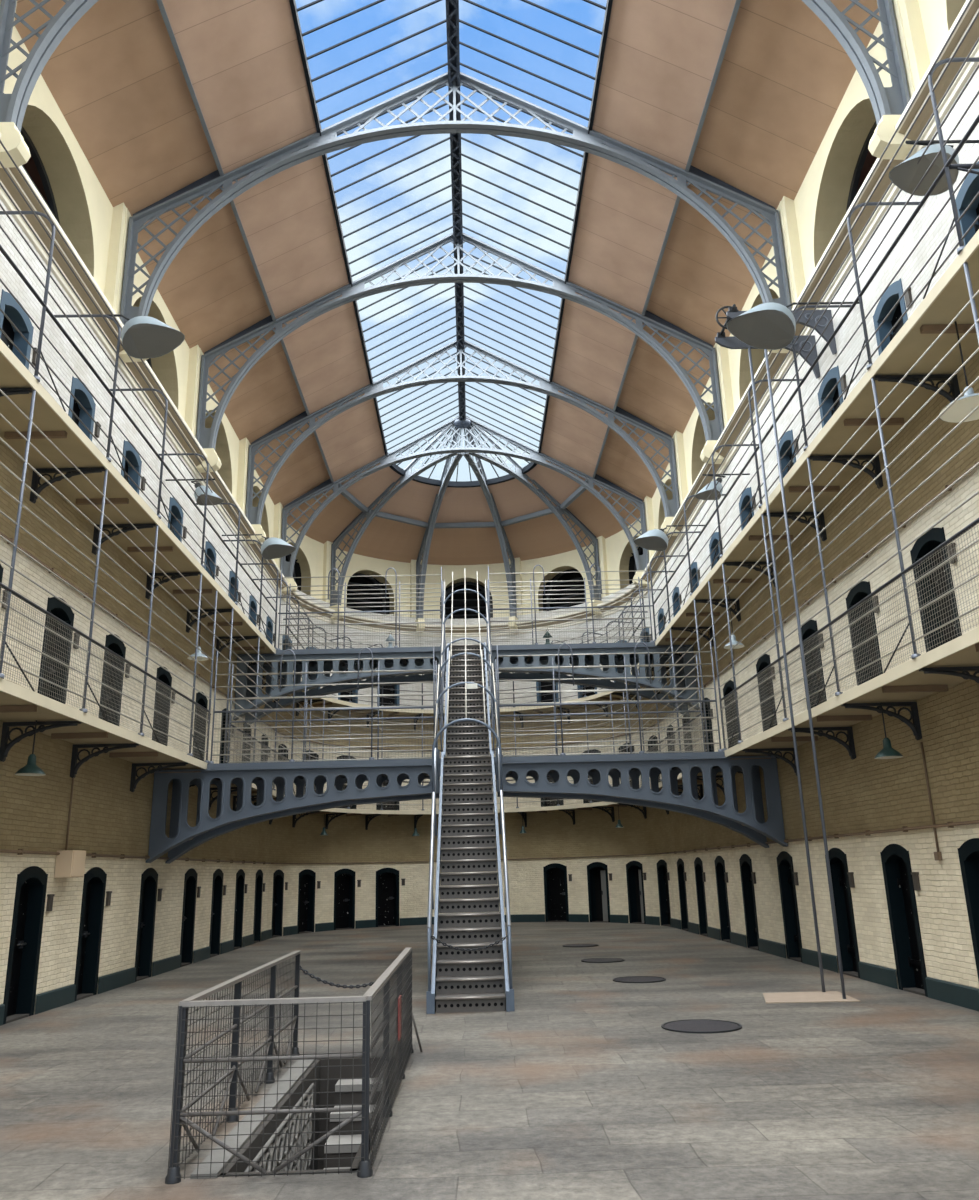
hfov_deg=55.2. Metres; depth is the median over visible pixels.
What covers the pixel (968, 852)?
door
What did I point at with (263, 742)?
door
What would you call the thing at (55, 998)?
baseboard
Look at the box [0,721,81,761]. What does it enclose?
bracket
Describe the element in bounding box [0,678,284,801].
gallery
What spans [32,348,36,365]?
plaque
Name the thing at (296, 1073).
coping stone
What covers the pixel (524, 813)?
bracket
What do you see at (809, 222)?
wall
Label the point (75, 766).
bracket
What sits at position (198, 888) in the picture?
plaque
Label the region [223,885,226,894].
plaque
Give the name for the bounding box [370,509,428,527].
purlin
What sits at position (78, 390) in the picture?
door
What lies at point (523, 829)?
pendant lamp
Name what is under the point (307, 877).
door
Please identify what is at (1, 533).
cable conduit
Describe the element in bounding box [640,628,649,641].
door
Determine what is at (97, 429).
plaque
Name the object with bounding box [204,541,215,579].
door
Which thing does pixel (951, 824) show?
cable conduit
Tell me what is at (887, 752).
pendant lamp
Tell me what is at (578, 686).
door
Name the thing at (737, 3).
purlin
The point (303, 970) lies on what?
chain
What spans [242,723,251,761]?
door
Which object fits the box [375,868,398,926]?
door
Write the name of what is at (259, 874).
door
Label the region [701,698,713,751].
door
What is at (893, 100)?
roof truss
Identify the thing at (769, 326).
lamp
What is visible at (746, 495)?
door
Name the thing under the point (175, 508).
door
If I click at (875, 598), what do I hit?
plaque
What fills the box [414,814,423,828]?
bracket
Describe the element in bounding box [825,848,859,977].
door
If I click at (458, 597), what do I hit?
window
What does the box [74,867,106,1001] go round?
door
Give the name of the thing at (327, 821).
bracket
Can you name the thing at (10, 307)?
door
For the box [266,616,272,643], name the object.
door
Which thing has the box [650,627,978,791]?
gallery
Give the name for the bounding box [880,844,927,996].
door
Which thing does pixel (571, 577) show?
window
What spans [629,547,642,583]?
window
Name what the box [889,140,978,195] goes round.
lamp
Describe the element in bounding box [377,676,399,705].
door
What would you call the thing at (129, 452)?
door
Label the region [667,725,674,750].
door
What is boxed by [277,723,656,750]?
cable conduit
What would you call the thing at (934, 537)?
door
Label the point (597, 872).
door
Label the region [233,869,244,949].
door
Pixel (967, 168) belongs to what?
gallery railing
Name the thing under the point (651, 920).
baseboard
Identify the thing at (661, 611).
door
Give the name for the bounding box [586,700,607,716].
bracket
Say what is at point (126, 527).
bracket
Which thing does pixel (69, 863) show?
junction box
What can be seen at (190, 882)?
door
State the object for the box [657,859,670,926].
door
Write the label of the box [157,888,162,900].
plaque
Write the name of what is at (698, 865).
door
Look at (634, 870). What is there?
door
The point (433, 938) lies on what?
chain
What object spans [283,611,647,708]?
gallery railing
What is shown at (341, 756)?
door
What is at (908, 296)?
plaque
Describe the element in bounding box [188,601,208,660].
pendant lamp
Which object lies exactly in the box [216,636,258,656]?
bracket
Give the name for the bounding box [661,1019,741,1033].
manhole cover
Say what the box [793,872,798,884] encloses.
plaque
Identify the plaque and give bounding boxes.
[2,590,7,608]
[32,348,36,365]
[46,894,54,910]
[73,633,79,648]
[94,422,100,437]
[105,891,111,905]
[125,664,130,677]
[141,477,145,490]
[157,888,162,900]
[171,691,175,701]
[183,526,186,538]
[197,887,200,897]
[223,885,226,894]
[724,872,728,882]
[751,872,755,883]
[770,666,774,678]
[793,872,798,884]
[794,438,798,452]
[817,633,823,647]
[840,375,846,391]
[847,872,854,887]
[871,596,879,612]
[903,287,912,307]
[911,872,920,889]
[946,543,957,563]
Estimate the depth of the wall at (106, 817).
14.69 m
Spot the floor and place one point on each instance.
(579, 1091)
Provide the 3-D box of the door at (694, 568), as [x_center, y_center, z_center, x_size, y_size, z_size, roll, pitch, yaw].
[5.220,-0.019,23.175,0.252,1.863,0.856,-1,-16,-1]
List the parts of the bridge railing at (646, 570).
post, post, rail, rail, rail, rail, handrail, rail, rail, rail, post, post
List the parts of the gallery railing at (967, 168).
post, post, post, post, post, post, post, post, rail, rail, rail, post, post, post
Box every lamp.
[15,720,45,775]
[103,314,184,358]
[165,479,223,505]
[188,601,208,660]
[222,534,295,559]
[320,814,327,834]
[412,815,418,835]
[520,812,526,832]
[615,807,622,827]
[633,525,704,550]
[695,473,749,499]
[724,587,743,648]
[726,302,858,349]
[874,703,903,758]
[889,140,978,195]
[939,321,978,422]
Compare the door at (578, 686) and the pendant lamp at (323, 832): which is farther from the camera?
the door at (578, 686)
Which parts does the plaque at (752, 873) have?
plate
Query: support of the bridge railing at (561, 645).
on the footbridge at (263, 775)
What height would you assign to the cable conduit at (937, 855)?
1.420 m
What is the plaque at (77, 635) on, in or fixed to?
attached to the wall at (106, 817)
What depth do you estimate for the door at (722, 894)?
21.46 m
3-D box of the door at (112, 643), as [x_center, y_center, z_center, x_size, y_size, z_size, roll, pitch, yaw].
[-6.200,1.477,15.089,0.252,1.863,0.856,-1,-16,-1]
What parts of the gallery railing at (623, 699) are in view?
post, post, post, post, post, rail, rail, rail, rail, handrail, rail, rail, rail, post, post, post, post, post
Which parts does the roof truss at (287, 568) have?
wall post, gusset plate, gusset plate, packing plate, gusset plate, gusset plate, king post, gusset plate, gusset plate, packing plate, gusset plate, gusset plate, wall post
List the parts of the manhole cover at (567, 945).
lid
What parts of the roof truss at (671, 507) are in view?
wall post, gusset plate, gusset plate, packing plate, gusset plate, gusset plate, king post, gusset plate, gusset plate, packing plate, gusset plate, gusset plate, wall post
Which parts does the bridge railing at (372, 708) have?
post, post, rail, rail, rail, handrail, rail, rail, rail, rail, post, post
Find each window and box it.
[21,126,59,224]
[146,358,151,368]
[286,554,300,590]
[289,0,458,456]
[346,573,389,613]
[389,416,536,487]
[440,581,492,618]
[459,0,612,453]
[543,569,584,610]
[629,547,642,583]
[846,121,876,211]
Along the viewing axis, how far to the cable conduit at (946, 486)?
13.34 m
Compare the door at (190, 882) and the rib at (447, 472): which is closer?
the door at (190, 882)
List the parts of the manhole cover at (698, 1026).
lid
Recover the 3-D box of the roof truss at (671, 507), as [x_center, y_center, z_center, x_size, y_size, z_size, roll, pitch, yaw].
[-0.738,-4.639,25.365,11.380,5.450,0.230,-1,-16,-1]
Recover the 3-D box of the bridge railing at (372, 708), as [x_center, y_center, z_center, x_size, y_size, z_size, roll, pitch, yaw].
[-3.057,1.925,17.366,4.160,2.115,0.100,-1,-16,-1]
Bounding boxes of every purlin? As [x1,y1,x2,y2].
[156,0,333,482]
[338,484,367,512]
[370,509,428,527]
[434,522,494,528]
[501,506,557,526]
[560,480,587,509]
[592,0,740,478]
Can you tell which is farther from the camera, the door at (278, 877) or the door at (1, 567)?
the door at (278, 877)
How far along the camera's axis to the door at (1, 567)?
11.57 m
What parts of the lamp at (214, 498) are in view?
arm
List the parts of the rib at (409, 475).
wall post, gusset plate, packing plate, gusset plate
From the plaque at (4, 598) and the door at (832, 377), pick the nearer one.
the plaque at (4, 598)
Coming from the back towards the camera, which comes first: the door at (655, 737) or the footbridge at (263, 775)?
the door at (655, 737)
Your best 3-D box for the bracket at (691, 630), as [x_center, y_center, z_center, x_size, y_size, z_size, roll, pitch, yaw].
[4.688,0.863,21.649,0.940,0.480,0.070,-1,-16,-1]
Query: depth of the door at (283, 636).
29.47 m
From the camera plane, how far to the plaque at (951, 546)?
10.81 m
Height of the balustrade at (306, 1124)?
0.848 m
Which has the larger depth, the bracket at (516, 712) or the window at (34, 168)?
the bracket at (516, 712)
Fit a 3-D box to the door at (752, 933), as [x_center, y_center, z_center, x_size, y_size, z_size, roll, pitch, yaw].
[5.433,6.157,19.174,0.252,1.863,0.856,-1,-16,-1]
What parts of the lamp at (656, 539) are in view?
arm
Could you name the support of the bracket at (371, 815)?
attached to the wall at (551, 834)
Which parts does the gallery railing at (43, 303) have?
post, post, post, rail, rail, rail, post, post, post, post, post, post, post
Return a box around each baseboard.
[0,930,266,1025]
[267,914,674,938]
[675,919,978,1010]
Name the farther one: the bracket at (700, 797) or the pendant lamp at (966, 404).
the bracket at (700, 797)
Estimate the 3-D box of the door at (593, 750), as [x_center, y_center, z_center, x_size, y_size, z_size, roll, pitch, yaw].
[3.507,5.928,31.304,0.856,1.863,0.252,-17,-22,42]
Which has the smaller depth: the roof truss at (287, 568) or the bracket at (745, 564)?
the bracket at (745, 564)
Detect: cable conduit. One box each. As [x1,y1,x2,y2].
[0,532,274,729]
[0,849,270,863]
[65,778,73,849]
[271,852,668,863]
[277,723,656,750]
[660,461,978,720]
[669,820,978,853]
[920,742,941,860]
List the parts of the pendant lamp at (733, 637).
rod, lamp shade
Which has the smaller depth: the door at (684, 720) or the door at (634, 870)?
the door at (684, 720)
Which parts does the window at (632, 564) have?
frame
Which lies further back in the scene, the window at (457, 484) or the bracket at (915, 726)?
the window at (457, 484)
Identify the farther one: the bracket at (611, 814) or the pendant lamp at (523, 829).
the pendant lamp at (523, 829)
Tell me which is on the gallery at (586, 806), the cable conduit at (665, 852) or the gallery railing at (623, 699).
the gallery railing at (623, 699)
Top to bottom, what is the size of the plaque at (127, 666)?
0.220 m
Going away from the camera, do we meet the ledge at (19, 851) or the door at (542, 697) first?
the ledge at (19, 851)
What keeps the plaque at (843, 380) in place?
attached to the wall at (862, 793)
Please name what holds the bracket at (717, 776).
attached to the wall at (862, 793)
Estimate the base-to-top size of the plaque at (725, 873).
0.220 m
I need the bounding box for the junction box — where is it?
[54,850,85,877]
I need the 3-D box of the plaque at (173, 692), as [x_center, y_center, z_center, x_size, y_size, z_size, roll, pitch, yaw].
[-6.132,1.890,18.157,0.060,0.220,0.130,-1,-16,-1]
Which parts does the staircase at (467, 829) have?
handrail, rail, notice plate, handrail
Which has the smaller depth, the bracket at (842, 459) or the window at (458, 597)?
the bracket at (842, 459)
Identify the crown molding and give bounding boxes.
[0,132,287,595]
[281,585,649,636]
[641,0,978,588]
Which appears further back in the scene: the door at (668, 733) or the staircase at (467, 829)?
the door at (668, 733)
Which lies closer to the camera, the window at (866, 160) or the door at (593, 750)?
the window at (866, 160)
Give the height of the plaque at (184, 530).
0.220 m
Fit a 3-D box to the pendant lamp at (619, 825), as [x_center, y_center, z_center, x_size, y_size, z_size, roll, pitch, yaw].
[4.032,6.746,29.205,0.260,0.690,0.260,-1,-16,-1]
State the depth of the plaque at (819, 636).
14.91 m
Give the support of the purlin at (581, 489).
attached to the ceiling
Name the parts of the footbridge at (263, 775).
plate, plate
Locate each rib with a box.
[330,417,457,605]
[416,428,462,619]
[463,428,516,616]
[468,417,600,600]
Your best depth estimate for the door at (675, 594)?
25.63 m
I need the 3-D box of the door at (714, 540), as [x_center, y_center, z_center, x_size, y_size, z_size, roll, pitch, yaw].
[5.255,-0.611,21.140,0.252,1.863,0.856,-1,-16,-1]
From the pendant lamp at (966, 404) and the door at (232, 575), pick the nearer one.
the pendant lamp at (966, 404)
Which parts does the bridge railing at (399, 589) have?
post, post, handrail, rail, rail, rail, rail, rail, rail, post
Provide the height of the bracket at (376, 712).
0.480 m
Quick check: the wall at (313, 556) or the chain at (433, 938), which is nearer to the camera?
the chain at (433, 938)
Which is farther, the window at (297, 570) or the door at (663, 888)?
the window at (297, 570)
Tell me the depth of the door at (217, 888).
21.19 m
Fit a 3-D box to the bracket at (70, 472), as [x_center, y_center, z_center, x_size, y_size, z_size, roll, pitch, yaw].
[-5.616,-1.526,12.483,0.940,0.480,0.070,-1,-16,-1]
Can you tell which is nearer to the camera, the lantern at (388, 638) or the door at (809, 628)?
the door at (809, 628)
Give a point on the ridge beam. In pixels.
(452, 6)
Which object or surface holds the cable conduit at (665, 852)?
attached to the wall at (551, 834)
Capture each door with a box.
[0,289,33,369]
[0,564,3,592]
[3,866,47,1024]
[38,597,73,703]
[68,376,95,440]
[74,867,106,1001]
[99,634,125,725]
[121,440,141,493]
[135,868,157,981]
[152,667,171,745]
[168,497,183,542]
[180,868,197,966]
[192,692,207,759]
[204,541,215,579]
[209,869,223,957]
[219,708,231,762]
[228,571,238,604]
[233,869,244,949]
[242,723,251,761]
[249,595,256,625]
[253,869,262,942]
[261,734,268,760]
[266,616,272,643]
[271,870,283,937]
[278,744,287,794]
[282,635,291,649]
[297,869,315,933]
[302,750,318,791]
[306,646,319,688]
[333,869,354,929]
[337,755,355,808]
[338,669,357,702]
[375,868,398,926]
[376,757,398,809]
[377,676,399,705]
[536,664,558,702]
[541,755,563,806]
[543,863,568,921]
[577,664,596,697]
[581,749,601,803]
[587,862,609,922]
[618,743,634,786]
[626,861,645,923]
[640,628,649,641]
[648,735,660,782]
[657,608,664,635]
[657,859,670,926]
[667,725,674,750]
[672,587,680,616]
[677,858,688,930]
[682,715,692,750]
[689,562,698,591]
[694,857,707,936]
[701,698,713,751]
[709,532,720,567]
[714,856,730,942]
[723,680,738,747]
[739,487,753,529]
[739,854,758,950]
[756,654,776,731]
[776,430,795,478]
[776,851,802,962]
[798,620,826,709]
[817,365,842,427]
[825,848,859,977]
[846,581,882,685]
[873,278,907,355]
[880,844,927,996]
[910,527,961,651]
[955,161,978,244]
[957,838,978,980]
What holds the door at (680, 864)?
in the wall at (862, 793)
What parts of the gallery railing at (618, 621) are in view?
post, post, post, post, rail, rail, rail, rail, rail, post, post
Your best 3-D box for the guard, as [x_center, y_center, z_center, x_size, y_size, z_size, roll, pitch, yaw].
[-1.246,3.345,7.235,1.256,0.945,3.846,-1,-16,-1]
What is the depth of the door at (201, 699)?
20.25 m
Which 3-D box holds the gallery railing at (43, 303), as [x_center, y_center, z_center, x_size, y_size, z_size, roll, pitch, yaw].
[-5.654,-2.269,15.198,1.003,2.258,27.100,-1,-16,-1]
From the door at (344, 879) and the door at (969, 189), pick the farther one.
the door at (344, 879)
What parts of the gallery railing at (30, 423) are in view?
post, post, rail, rail, handrail, rail, post, rail, rail, rail, rail, rail, rail, post, post, post, post, post, post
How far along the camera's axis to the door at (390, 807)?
32.03 m
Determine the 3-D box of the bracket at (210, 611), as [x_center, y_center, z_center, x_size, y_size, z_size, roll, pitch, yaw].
[-5.730,0.428,19.203,0.940,0.480,0.070,-1,-16,-1]
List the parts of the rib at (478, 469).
wall post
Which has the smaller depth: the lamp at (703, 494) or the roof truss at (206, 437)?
the lamp at (703, 494)
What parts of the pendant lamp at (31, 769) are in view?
lamp shade, rod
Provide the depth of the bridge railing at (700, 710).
18.54 m
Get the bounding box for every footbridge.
[146,748,787,863]
[233,640,699,726]
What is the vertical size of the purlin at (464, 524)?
0.160 m
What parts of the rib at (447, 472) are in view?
wall post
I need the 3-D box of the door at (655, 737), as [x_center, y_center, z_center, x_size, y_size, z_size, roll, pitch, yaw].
[5.119,5.039,28.389,0.252,1.863,0.856,2,-16,-11]
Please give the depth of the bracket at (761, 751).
16.17 m
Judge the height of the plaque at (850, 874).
0.220 m
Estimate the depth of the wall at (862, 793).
13.35 m
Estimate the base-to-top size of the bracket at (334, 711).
0.480 m
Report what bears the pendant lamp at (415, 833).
hanging from the gallery at (586, 806)
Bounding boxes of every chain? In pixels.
[300,966,391,988]
[431,935,507,951]
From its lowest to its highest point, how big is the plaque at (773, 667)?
0.220 m
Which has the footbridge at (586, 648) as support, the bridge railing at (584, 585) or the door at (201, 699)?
the bridge railing at (584, 585)
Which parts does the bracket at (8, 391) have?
wall leg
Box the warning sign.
[398,995,400,1040]
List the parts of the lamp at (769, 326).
arm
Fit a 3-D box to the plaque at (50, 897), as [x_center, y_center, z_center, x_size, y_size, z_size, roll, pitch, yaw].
[-5.965,4.104,12.704,0.060,0.220,0.130,-1,-16,-1]
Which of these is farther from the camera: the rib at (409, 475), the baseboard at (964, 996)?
the rib at (409, 475)
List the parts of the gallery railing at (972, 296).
post, post, post, post, post, post, post, rail, rail, rail, rail, rail, rail, rail, handrail, rail, post, rail, post, post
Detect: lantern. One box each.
[386,633,394,647]
[542,628,551,643]
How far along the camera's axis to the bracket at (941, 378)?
10.69 m
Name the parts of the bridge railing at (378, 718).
post, post, rail, rail, rail, rail, handrail, rail, rail, post, post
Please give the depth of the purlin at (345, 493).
31.07 m
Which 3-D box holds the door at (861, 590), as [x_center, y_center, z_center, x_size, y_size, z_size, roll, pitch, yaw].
[5.457,0.654,13.318,0.252,1.863,0.856,-1,-16,-1]
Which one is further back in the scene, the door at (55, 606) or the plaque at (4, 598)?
the door at (55, 606)
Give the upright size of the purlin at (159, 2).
0.290 m
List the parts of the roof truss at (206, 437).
wall post, gusset plate, gusset plate, packing plate, gusset plate, gusset plate, king post, gusset plate, gusset plate, packing plate, gusset plate, gusset plate, wall post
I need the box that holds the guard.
[165,947,422,1183]
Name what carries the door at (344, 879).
in the wall at (551, 834)
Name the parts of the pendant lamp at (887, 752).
rod, lamp shade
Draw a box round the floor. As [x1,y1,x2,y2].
[0,922,978,1199]
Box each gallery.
[0,339,301,687]
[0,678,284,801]
[287,683,645,716]
[311,801,626,816]
[625,230,978,683]
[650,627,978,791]
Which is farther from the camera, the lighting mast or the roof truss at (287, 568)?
the roof truss at (287, 568)
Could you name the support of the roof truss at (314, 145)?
on the wall at (97, 230)
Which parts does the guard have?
post, post, rail, rail, rail, rail, post, rail, rail, post, post, rail, rail, post, rail, post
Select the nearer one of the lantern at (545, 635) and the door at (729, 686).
the door at (729, 686)
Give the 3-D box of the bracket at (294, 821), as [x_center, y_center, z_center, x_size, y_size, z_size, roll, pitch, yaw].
[-5.546,6.649,28.448,0.940,0.480,0.070,-6,-17,16]
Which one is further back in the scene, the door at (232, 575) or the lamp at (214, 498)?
the door at (232, 575)
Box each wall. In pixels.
[0,0,297,592]
[0,199,278,1013]
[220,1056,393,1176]
[267,583,675,935]
[286,518,641,632]
[632,0,965,585]
[651,63,978,988]
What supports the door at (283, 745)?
in the wall at (551, 834)
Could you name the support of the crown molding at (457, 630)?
attached to the wall at (313, 556)
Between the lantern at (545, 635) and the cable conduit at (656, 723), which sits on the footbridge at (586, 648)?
the lantern at (545, 635)
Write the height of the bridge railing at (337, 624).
2.115 m
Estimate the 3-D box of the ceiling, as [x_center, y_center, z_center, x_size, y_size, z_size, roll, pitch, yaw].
[-0.653,-6.813,19.728,12.023,1.938,33.098,-1,-16,-1]
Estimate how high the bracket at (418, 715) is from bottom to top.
0.480 m
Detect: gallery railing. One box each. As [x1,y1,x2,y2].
[0,140,309,676]
[0,389,307,796]
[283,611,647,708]
[307,692,631,809]
[621,0,978,670]
[627,262,978,787]
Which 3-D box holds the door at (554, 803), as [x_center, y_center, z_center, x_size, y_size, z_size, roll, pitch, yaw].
[2.177,6.237,32.246,0.856,1.863,0.252,-10,-18,27]
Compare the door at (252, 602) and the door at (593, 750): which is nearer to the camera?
the door at (252, 602)
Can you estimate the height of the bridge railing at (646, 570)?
2.115 m
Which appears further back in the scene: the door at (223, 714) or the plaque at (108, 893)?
the door at (223, 714)
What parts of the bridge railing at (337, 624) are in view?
post, post, rail, rail, rail, rail, rail, rail, handrail, rail, post, post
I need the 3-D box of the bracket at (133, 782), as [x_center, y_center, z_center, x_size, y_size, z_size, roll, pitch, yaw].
[-5.604,3.008,15.904,0.940,0.480,0.070,-1,-16,-1]
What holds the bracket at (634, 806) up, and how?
attached to the wall at (551, 834)
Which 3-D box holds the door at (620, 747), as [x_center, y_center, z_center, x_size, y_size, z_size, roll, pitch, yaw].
[4.532,5.518,29.987,0.252,1.863,0.856,7,-18,-27]
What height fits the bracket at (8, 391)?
0.480 m
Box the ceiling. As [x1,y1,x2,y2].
[14,0,878,564]
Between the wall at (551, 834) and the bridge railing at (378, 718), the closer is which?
the bridge railing at (378, 718)
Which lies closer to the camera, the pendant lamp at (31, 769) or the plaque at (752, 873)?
the pendant lamp at (31, 769)
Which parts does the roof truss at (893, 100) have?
gusset plate, wall post, wall post, gusset plate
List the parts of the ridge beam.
cap plate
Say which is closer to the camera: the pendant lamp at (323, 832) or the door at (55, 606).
the door at (55, 606)
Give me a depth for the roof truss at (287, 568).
29.81 m
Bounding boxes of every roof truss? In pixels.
[0,0,909,132]
[120,71,791,324]
[196,232,723,449]
[246,339,679,524]
[280,416,648,576]
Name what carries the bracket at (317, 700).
attached to the wall at (551, 834)
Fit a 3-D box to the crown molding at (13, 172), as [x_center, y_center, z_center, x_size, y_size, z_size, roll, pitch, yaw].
[-6.181,-4.107,15.723,0.500,0.430,27.100,-1,-16,-1]
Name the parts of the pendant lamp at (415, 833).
lamp shade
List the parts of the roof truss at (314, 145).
wall post, gusset plate, gusset plate, packing plate, gusset plate, gusset plate, king post, gusset plate, gusset plate, packing plate, gusset plate, gusset plate, wall post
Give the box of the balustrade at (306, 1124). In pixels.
[244,1083,314,1171]
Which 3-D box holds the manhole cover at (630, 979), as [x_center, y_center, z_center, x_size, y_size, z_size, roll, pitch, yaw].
[2.272,5.763,14.226,0.800,0.016,0.800,-1,-16,-1]
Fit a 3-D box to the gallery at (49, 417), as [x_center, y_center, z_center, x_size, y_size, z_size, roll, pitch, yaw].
[-5.642,-1.111,14.861,0.980,0.160,27.100,-1,-16,-1]
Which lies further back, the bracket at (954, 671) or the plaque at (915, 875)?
the plaque at (915, 875)
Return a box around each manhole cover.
[563,944,597,946]
[581,958,624,962]
[613,976,665,982]
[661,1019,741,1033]
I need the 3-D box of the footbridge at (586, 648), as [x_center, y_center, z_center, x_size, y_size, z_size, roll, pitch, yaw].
[-0.568,2.064,23.711,11.360,1.870,1.360,-1,-16,-1]
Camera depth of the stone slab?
11.80 m
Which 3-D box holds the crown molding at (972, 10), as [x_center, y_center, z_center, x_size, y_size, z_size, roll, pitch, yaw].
[5.154,-4.332,15.981,0.500,0.430,27.100,-1,-16,-1]
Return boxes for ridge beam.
[446,0,470,428]
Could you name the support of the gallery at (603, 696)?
attached to the wall at (551, 834)
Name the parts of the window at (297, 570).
frame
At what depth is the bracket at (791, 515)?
14.76 m
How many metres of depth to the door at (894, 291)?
12.57 m
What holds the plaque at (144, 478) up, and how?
attached to the wall at (106, 817)
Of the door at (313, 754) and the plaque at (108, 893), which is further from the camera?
the door at (313, 754)
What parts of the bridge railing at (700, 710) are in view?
post, post, rail, rail, rail, rail, handrail, rail, rail, post, post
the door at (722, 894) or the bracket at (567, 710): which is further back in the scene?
the bracket at (567, 710)
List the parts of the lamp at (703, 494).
arm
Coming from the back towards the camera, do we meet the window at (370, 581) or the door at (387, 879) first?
the window at (370, 581)
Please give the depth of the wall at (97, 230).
15.68 m
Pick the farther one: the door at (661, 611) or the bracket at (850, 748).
the door at (661, 611)
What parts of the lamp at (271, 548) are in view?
arm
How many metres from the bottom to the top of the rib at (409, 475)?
5.450 m
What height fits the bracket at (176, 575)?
0.480 m
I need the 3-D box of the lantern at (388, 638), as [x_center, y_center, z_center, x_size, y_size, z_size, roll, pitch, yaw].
[-2.485,1.002,23.518,0.260,0.478,0.247,-1,-16,-1]
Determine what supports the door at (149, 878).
in the wall at (106, 817)
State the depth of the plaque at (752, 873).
18.73 m
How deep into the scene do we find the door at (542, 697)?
33.20 m
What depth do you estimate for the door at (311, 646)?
30.83 m
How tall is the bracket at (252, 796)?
0.480 m
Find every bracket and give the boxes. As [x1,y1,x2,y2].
[0,387,32,396]
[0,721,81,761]
[29,467,104,503]
[70,743,138,777]
[92,524,155,554]
[130,762,188,791]
[145,572,199,598]
[186,609,231,632]
[209,787,236,809]
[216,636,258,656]
[233,795,272,811]
[292,811,319,827]
[296,699,323,715]
[325,813,346,828]
[328,706,348,722]
[365,814,380,829]
[366,710,381,726]
[414,714,421,728]
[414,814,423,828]
[515,711,522,727]
[518,812,526,826]
[556,706,569,722]
[559,809,574,824]
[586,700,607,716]
[592,806,614,821]
[611,693,637,707]
[618,803,646,818]
[671,627,713,646]
[678,784,702,799]
[693,599,740,621]
[697,775,723,793]
[724,561,774,586]
[742,748,796,775]
[764,512,826,540]
[788,727,855,759]
[809,455,882,488]
[841,702,921,739]
[874,374,959,402]
[919,666,978,682]
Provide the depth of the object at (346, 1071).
8.28 m
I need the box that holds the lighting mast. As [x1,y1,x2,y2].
[715,304,845,998]
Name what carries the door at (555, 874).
in the wall at (551, 834)
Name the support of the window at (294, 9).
attached to the ceiling
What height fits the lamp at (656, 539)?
0.590 m
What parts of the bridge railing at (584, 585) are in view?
post, handrail, rail, rail, rail, rail, rail, rail, post, post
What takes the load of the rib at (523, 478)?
on the wall at (551, 834)
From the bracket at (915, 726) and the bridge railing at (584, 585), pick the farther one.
the bridge railing at (584, 585)
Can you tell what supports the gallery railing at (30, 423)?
on the gallery at (18, 703)
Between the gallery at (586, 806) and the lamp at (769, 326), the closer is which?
the lamp at (769, 326)
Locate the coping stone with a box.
[190,1059,316,1178]
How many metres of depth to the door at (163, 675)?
17.81 m
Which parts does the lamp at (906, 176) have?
arm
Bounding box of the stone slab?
[763,991,860,1003]
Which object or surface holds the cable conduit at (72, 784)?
attached to the wall at (106, 817)
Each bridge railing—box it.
[208,647,434,763]
[227,660,437,762]
[277,567,441,649]
[287,581,443,649]
[487,577,643,644]
[488,563,653,644]
[495,655,705,756]
[496,641,723,756]
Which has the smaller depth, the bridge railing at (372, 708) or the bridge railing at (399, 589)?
the bridge railing at (372, 708)
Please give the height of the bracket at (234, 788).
0.480 m
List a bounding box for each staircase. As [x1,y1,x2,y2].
[324,1078,382,1168]
[426,568,514,1013]
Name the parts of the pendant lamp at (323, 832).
lamp shade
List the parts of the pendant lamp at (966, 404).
lamp shade, rod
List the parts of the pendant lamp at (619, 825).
lamp shade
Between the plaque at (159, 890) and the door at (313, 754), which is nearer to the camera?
the plaque at (159, 890)
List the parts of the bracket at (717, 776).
wall leg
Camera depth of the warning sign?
7.25 m
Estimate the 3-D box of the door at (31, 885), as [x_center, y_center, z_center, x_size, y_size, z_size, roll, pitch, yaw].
[-6.073,4.389,12.036,0.252,1.863,0.856,-1,-16,-1]
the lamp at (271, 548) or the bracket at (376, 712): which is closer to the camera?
the lamp at (271, 548)
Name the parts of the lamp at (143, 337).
arm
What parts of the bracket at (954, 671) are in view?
wall leg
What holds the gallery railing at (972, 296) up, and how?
on the gallery at (905, 682)
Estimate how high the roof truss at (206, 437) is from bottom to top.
5.450 m
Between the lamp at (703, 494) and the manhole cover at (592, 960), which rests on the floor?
the manhole cover at (592, 960)
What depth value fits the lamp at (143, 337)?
13.03 m
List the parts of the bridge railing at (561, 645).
post, post, rail, rail, rail, rail, handrail, rail, rail, rail, post, post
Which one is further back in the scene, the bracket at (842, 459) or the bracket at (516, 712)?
the bracket at (516, 712)
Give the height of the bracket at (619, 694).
0.480 m
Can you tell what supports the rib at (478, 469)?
on the wall at (313, 556)
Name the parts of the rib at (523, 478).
gusset plate, packing plate, gusset plate, wall post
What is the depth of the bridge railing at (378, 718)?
18.42 m
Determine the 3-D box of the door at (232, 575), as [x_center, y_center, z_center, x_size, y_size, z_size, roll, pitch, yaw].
[-6.403,0.211,22.911,0.252,1.863,0.856,-1,-16,-1]
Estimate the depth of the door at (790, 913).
16.98 m
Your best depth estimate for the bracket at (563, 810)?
31.23 m
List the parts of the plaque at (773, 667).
plate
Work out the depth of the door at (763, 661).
18.07 m
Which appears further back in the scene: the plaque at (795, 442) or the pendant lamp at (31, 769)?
the plaque at (795, 442)
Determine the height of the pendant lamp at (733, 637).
1.240 m
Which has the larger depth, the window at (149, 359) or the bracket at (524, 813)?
the bracket at (524, 813)
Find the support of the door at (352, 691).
in the wall at (551, 834)
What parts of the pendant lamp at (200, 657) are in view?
lamp shade, rod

